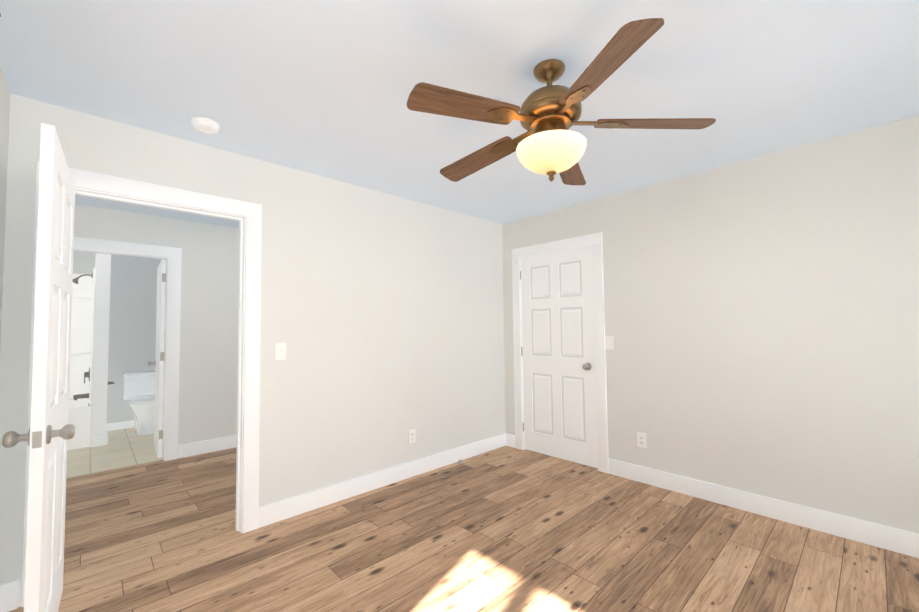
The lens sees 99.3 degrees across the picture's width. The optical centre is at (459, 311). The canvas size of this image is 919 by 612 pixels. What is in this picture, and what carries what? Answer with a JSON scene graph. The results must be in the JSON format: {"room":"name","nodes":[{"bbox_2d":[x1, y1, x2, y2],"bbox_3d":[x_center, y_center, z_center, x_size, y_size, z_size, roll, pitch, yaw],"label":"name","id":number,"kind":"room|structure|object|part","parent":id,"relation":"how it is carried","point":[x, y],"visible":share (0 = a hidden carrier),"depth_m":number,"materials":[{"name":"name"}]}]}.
{"room":"empty bedroom","nodes":[
{"label":"empty bedroom","id":0,"kind":"room"},
{"bbox_2d":[0,64,9,350],"bbox_3d":[-0.874,0.094,0.395,0.115,2.440,3.840,2,-3,-43],"label":"wall","id":1,"kind":"structure","parent":0,"point":[4,111],"depth_m":1.79,"materials":[{"name":"paint"}]},
{"bbox_2d":[90,253,110,437],"bbox_3d":[-4.378,0.322,4.761,0.130,2.440,0.820,2,-3,-43],"label":"wall","id":2,"kind":"structure","parent":0,"point":[100,347],"depth_m":4.46,"materials":[{"name":"white paint"}]},
{"bbox_2d":[104,425,107,444],"bbox_3d":[-4.299,1.491,4.747,0.015,0.100,0.810,2,-3,-43],"label":"baseboard","id":3,"kind":"structure","parent":2,"relation":"attached to","point":[105,437],"depth_m":4.45,"materials":[{"name":"white paint"}]},
{"bbox_2d":[66,427,162,477],"bbox_3d":[-3.634,1.567,4.831,5.900,0.061,2.242,2,-3,-43],"label":"floor","id":4,"kind":"structure","parent":0,"point":[126,447],"depth_m":4.10,"materials":[{"name":"beige tile"}]},
{"bbox_2d":[67,268,94,449],"bbox_3d":[-4.986,0.513,4.161,1.564,2.020,0.757,2,-3,-43],"label":"shower","id":5,"kind":"object","parent":4,"relation":"on","point":[81,358],"visible":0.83,"depth_m":4.86,"materials":[{"name":"white tile"}]},
{"bbox_2d":[123,371,163,434],"bbox_3d":[-4.067,1.182,5.068,0.450,0.740,0.712,2,-3,-43],"label":"toilet","id":6,"kind":"object","parent":4,"relation":"on","point":[139,391],"visible":0.83,"depth_m":5.05,"materials":[{"name":"white ceramic"}]},
{"bbox_2d":[69,251,165,422],"bbox_3d":[-4.834,0.336,4.974,3.130,2.440,0.115,2,-3,-43],"label":"wall","id":7,"kind":"structure","parent":0,"point":[132,315],"depth_m":5.25,"materials":[{"name":"paint"}]},
{"bbox_2d":[107,420,133,430],"bbox_3d":[-4.171,1.520,5.444,1.158,0.100,0.018,2,-3,-43],"label":"baseboard","id":8,"kind":"structure","parent":7,"relation":"attached to","point":[123,424],"depth_m":5.15,"materials":[{"name":"white paint"}]},
{"bbox_2d":[74,204,238,445],"bbox_3d":[-3.025,0.271,3.933,4.330,2.440,0.115,2,-3,-43],"label":"wall","id":9,"kind":"structure","parent":0,"point":[208,336],"depth_m":4.13,"materials":[{"name":"paint"}]},
{"bbox_2d":[73,237,181,460],"bbox_3d":[-3.268,0.412,3.684,1.012,2.141,0.134,2,-3,-43],"label":"door frame","id":10,"kind":"structure","parent":9,"relation":"attached to","point":[174,254],"depth_m":3.93,"materials":[{"name":"white paint"}]},
{"bbox_2d":[148,259,165,457],"bbox_3d":[-3.296,0.489,4.287,0.177,2.016,0.804,1,-3,-40],"label":"bathroom door","id":11,"kind":"structure","parent":9,"relation":"in","point":[158,362],"depth_m":4.02,"materials":[{"name":"white paint"}]},
{"bbox_3d":[-3.504,0.602,4.529,0.177,0.068,0.068,1,-3,-40],"label":"knob","id":12,"kind":"part","parent":11,"relation":"part of","materials":[{"name":"grey metal"}]},
{"bbox_2d":[178,435,236,457],"bbox_3d":[-2.170,1.445,4.586,1.853,0.130,0.018,2,-3,-43],"label":"baseboard","id":13,"kind":"structure","parent":9,"relation":"attached to","point":[202,447],"depth_m":4.10,"materials":[{"name":"white paint"}]},
{"bbox_2d":[0,94,505,606],"bbox_3d":[-0.919,0.209,3.069,4.003,2.440,0.115,2,-3,-43],"label":"wall","id":14,"kind":"structure","parent":0,"point":[382,316],"depth_m":2.92,"materials":[{"name":"paint"}]},
{"bbox_2d":[0,582,7,611],"bbox_3d":[-0.847,1.252,0.438,0.030,0.130,3.725,2,-3,-43],"label":"baseboard","id":15,"kind":"structure","parent":14,"relation":"attached to","point":[3,587],"depth_m":1.80,"materials":[{"name":"white paint"}]},
{"bbox_2d":[2,123,74,611],"bbox_3d":[-1.722,0.358,1.657,0.177,2.016,0.838,1,-3,-41],"label":"bedroom door","id":16,"kind":"structure","parent":14,"relation":"in","point":[49,435],"depth_m":1.42,"materials":[{"name":"white paint"}]},
{"bbox_3d":[-1.450,0.442,1.339,0.023,0.056,0.008,1,-3,-41],"label":"latch plate","id":17,"kind":"part","parent":16,"relation":"part of","materials":[{"name":"grey metal"}]},
{"bbox_3d":[-1.498,0.445,1.395,0.177,0.068,0.068,1,-3,-41],"label":"knob","id":18,"kind":"part","parent":16,"relation":"part of","materials":[{"name":"grey metal"}]},
{"bbox_2d":[21,161,261,606],"bbox_3d":[-1.738,0.339,2.276,1.032,2.131,0.134,2,-3,-43],"label":"door frame","id":19,"kind":"structure","parent":14,"relation":"attached to","point":[105,183],"depth_m":2.51,"materials":[{"name":"white paint"}]},
{"bbox_2d":[275,343,285,359],"bbox_3d":[-1.231,0.277,2.688,0.072,0.117,0.006,2,-3,-43],"label":"light switch","id":20,"kind":"object","parent":14,"relation":"attached to","point":[278,348],"visible":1,"depth_m":2.68,"materials":[{"name":"white plastic"}]},
{"bbox_2d":[259,433,507,527],"bbox_3d":[-0.401,1.374,3.404,2.512,0.130,0.018,2,-3,-43],"label":"baseboard","id":21,"kind":"structure","parent":14,"relation":"attached to","point":[277,511],"depth_m":3.09,"materials":[{"name":"white paint"}]},
{"bbox_2d":[408,429,415,443],"bbox_3d":[-0.416,1.094,3.414,0.072,0.117,0.006,2,-3,-43],"label":"outlet","id":22,"kind":"object","parent":14,"relation":"attached to","point":[410,436],"visible":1,"depth_m":3.40,"materials":[{"name":"white plastic"}]},
{"bbox_2d":[0,0,918,227],"bbox_3d":[-1.356,-1.055,2.886,5.365,0.080,8.400,2,-3,-43],"label":"ceiling","id":23,"kind":"structure","parent":0,"point":[323,88],"depth_m":1.80,"materials":[{"name":"paint"}]},
{"bbox_2d":[191,117,219,133],"bbox_3d":[-1.411,-1.026,2.171,0.134,0.037,0.134,2,-3,-43],"label":"smoke detector","id":24,"kind":"object","parent":23,"relation":"attached to","point":[205,125],"visible":1,"depth_m":2.14,"materials":[{"name":"white plastic"}]},
{"bbox_2d":[407,18,715,184],"bbox_3d":[0.368,-0.826,1.762,1.284,0.513,1.247,2,-3,-43],"label":"fan","id":25,"kind":"object","parent":23,"relation":"hanging from","point":[550,144],"visible":1,"depth_m":1.62,"materials":[{"name":"brown wood"}]},
{"bbox_3d":[0.026,-0.803,1.532,0.474,0.007,0.134,-5,-12,-28],"label":"blade","id":26,"kind":"part","parent":25,"relation":"part of","materials":[{"name":"brown wood"}]},
{"label":"blade","id":27,"kind":"part","parent":25,"relation":"part of","materials":[{"name":"brown wood"}]},
{"bbox_3d":[0.406,-0.674,1.731,0.304,0.115,0.304,2,-3,-43],"label":"lamp shade","id":28,"kind":"part","parent":25,"relation":"part of","materials":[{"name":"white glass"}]},
{"bbox_3d":[0.591,-0.784,2.124,0.134,0.007,0.474,11,-2,27],"label":"blade","id":29,"kind":"part","parent":25,"relation":"part of","materials":[{"name":"brown wood"}]},
{"bbox_3d":[0.482,-0.818,1.314,0.134,0.007,0.474,-12,5,-10],"label":"blade","id":30,"kind":"part","parent":25,"relation":"part of","materials":[{"name":"brown wood"}]},
{"bbox_3d":[0.831,-0.806,1.679,0.474,0.007,0.134,4,10,8],"label":"blade","id":31,"kind":"part","parent":25,"relation":"part of","materials":[{"name":"brown wood"}]},
{"bbox_2d":[8,446,918,611],"bbox_3d":[-0.751,1.403,1.781,5.900,0.060,6.158,2,-3,-43],"label":"floor","id":32,"kind":"structure","parent":0,"point":[506,529],"depth_m":2.25,"materials":[{"name":"brown wood"}]},
{"bbox_2d":[502,115,918,533],"bbox_3d":[1.851,0.172,2.967,0.115,2.440,3.840,2,-3,-43],"label":"wall","id":33,"kind":"structure","parent":0,"point":[761,313],"depth_m":2.62,"materials":[{"name":"paint"}]},
{"bbox_2d":[520,246,597,467],"bbox_3d":[0.958,0.421,3.854,0.177,2.016,0.830,2,-3,-43],"label":"closet door","id":34,"kind":"structure","parent":33,"relation":"in","point":[559,379],"depth_m":3.81,"materials":[{"name":"white paint"}]},
{"bbox_3d":[1.196,0.507,3.599,0.177,0.068,0.068,2,-3,-43],"label":"knob","id":35,"kind":"part","parent":34,"relation":"part of","materials":[{"name":"grey metal"}]},
{"bbox_2d":[512,232,608,472],"bbox_3d":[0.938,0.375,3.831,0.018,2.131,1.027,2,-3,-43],"label":"door frame","id":36,"kind":"structure","parent":33,"relation":"attached to","point":[594,240],"depth_m":3.54,"materials":[{"name":"white paint"}]},
{"bbox_2d":[605,336,613,349],"bbox_3d":[1.320,0.279,3.438,0.006,0.117,0.072,2,-3,-43],"label":"light switch","id":37,"kind":"object","parent":33,"relation":"attached to","point":[611,344],"visible":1,"depth_m":3.43,"materials":[{"name":"white plastic"}]},
{"bbox_2d":[637,432,646,447],"bbox_3d":[1.503,1.063,3.220,0.006,0.117,0.072,2,-3,-43],"label":"outlet","id":38,"kind":"object","parent":33,"relation":"attached to","point":[638,439],"visible":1,"depth_m":3.22,"materials":[{"name":"white plastic"}]},
{"bbox_2d":[609,458,918,557],"bbox_3d":[2.170,1.305,2.497,0.018,0.130,2.518,2,-3,-43],"label":"baseboard","id":39,"kind":"structure","parent":33,"relation":"attached to","point":[901,541],"depth_m":2.55,"materials":[{"name":"white paint"}]}
]}

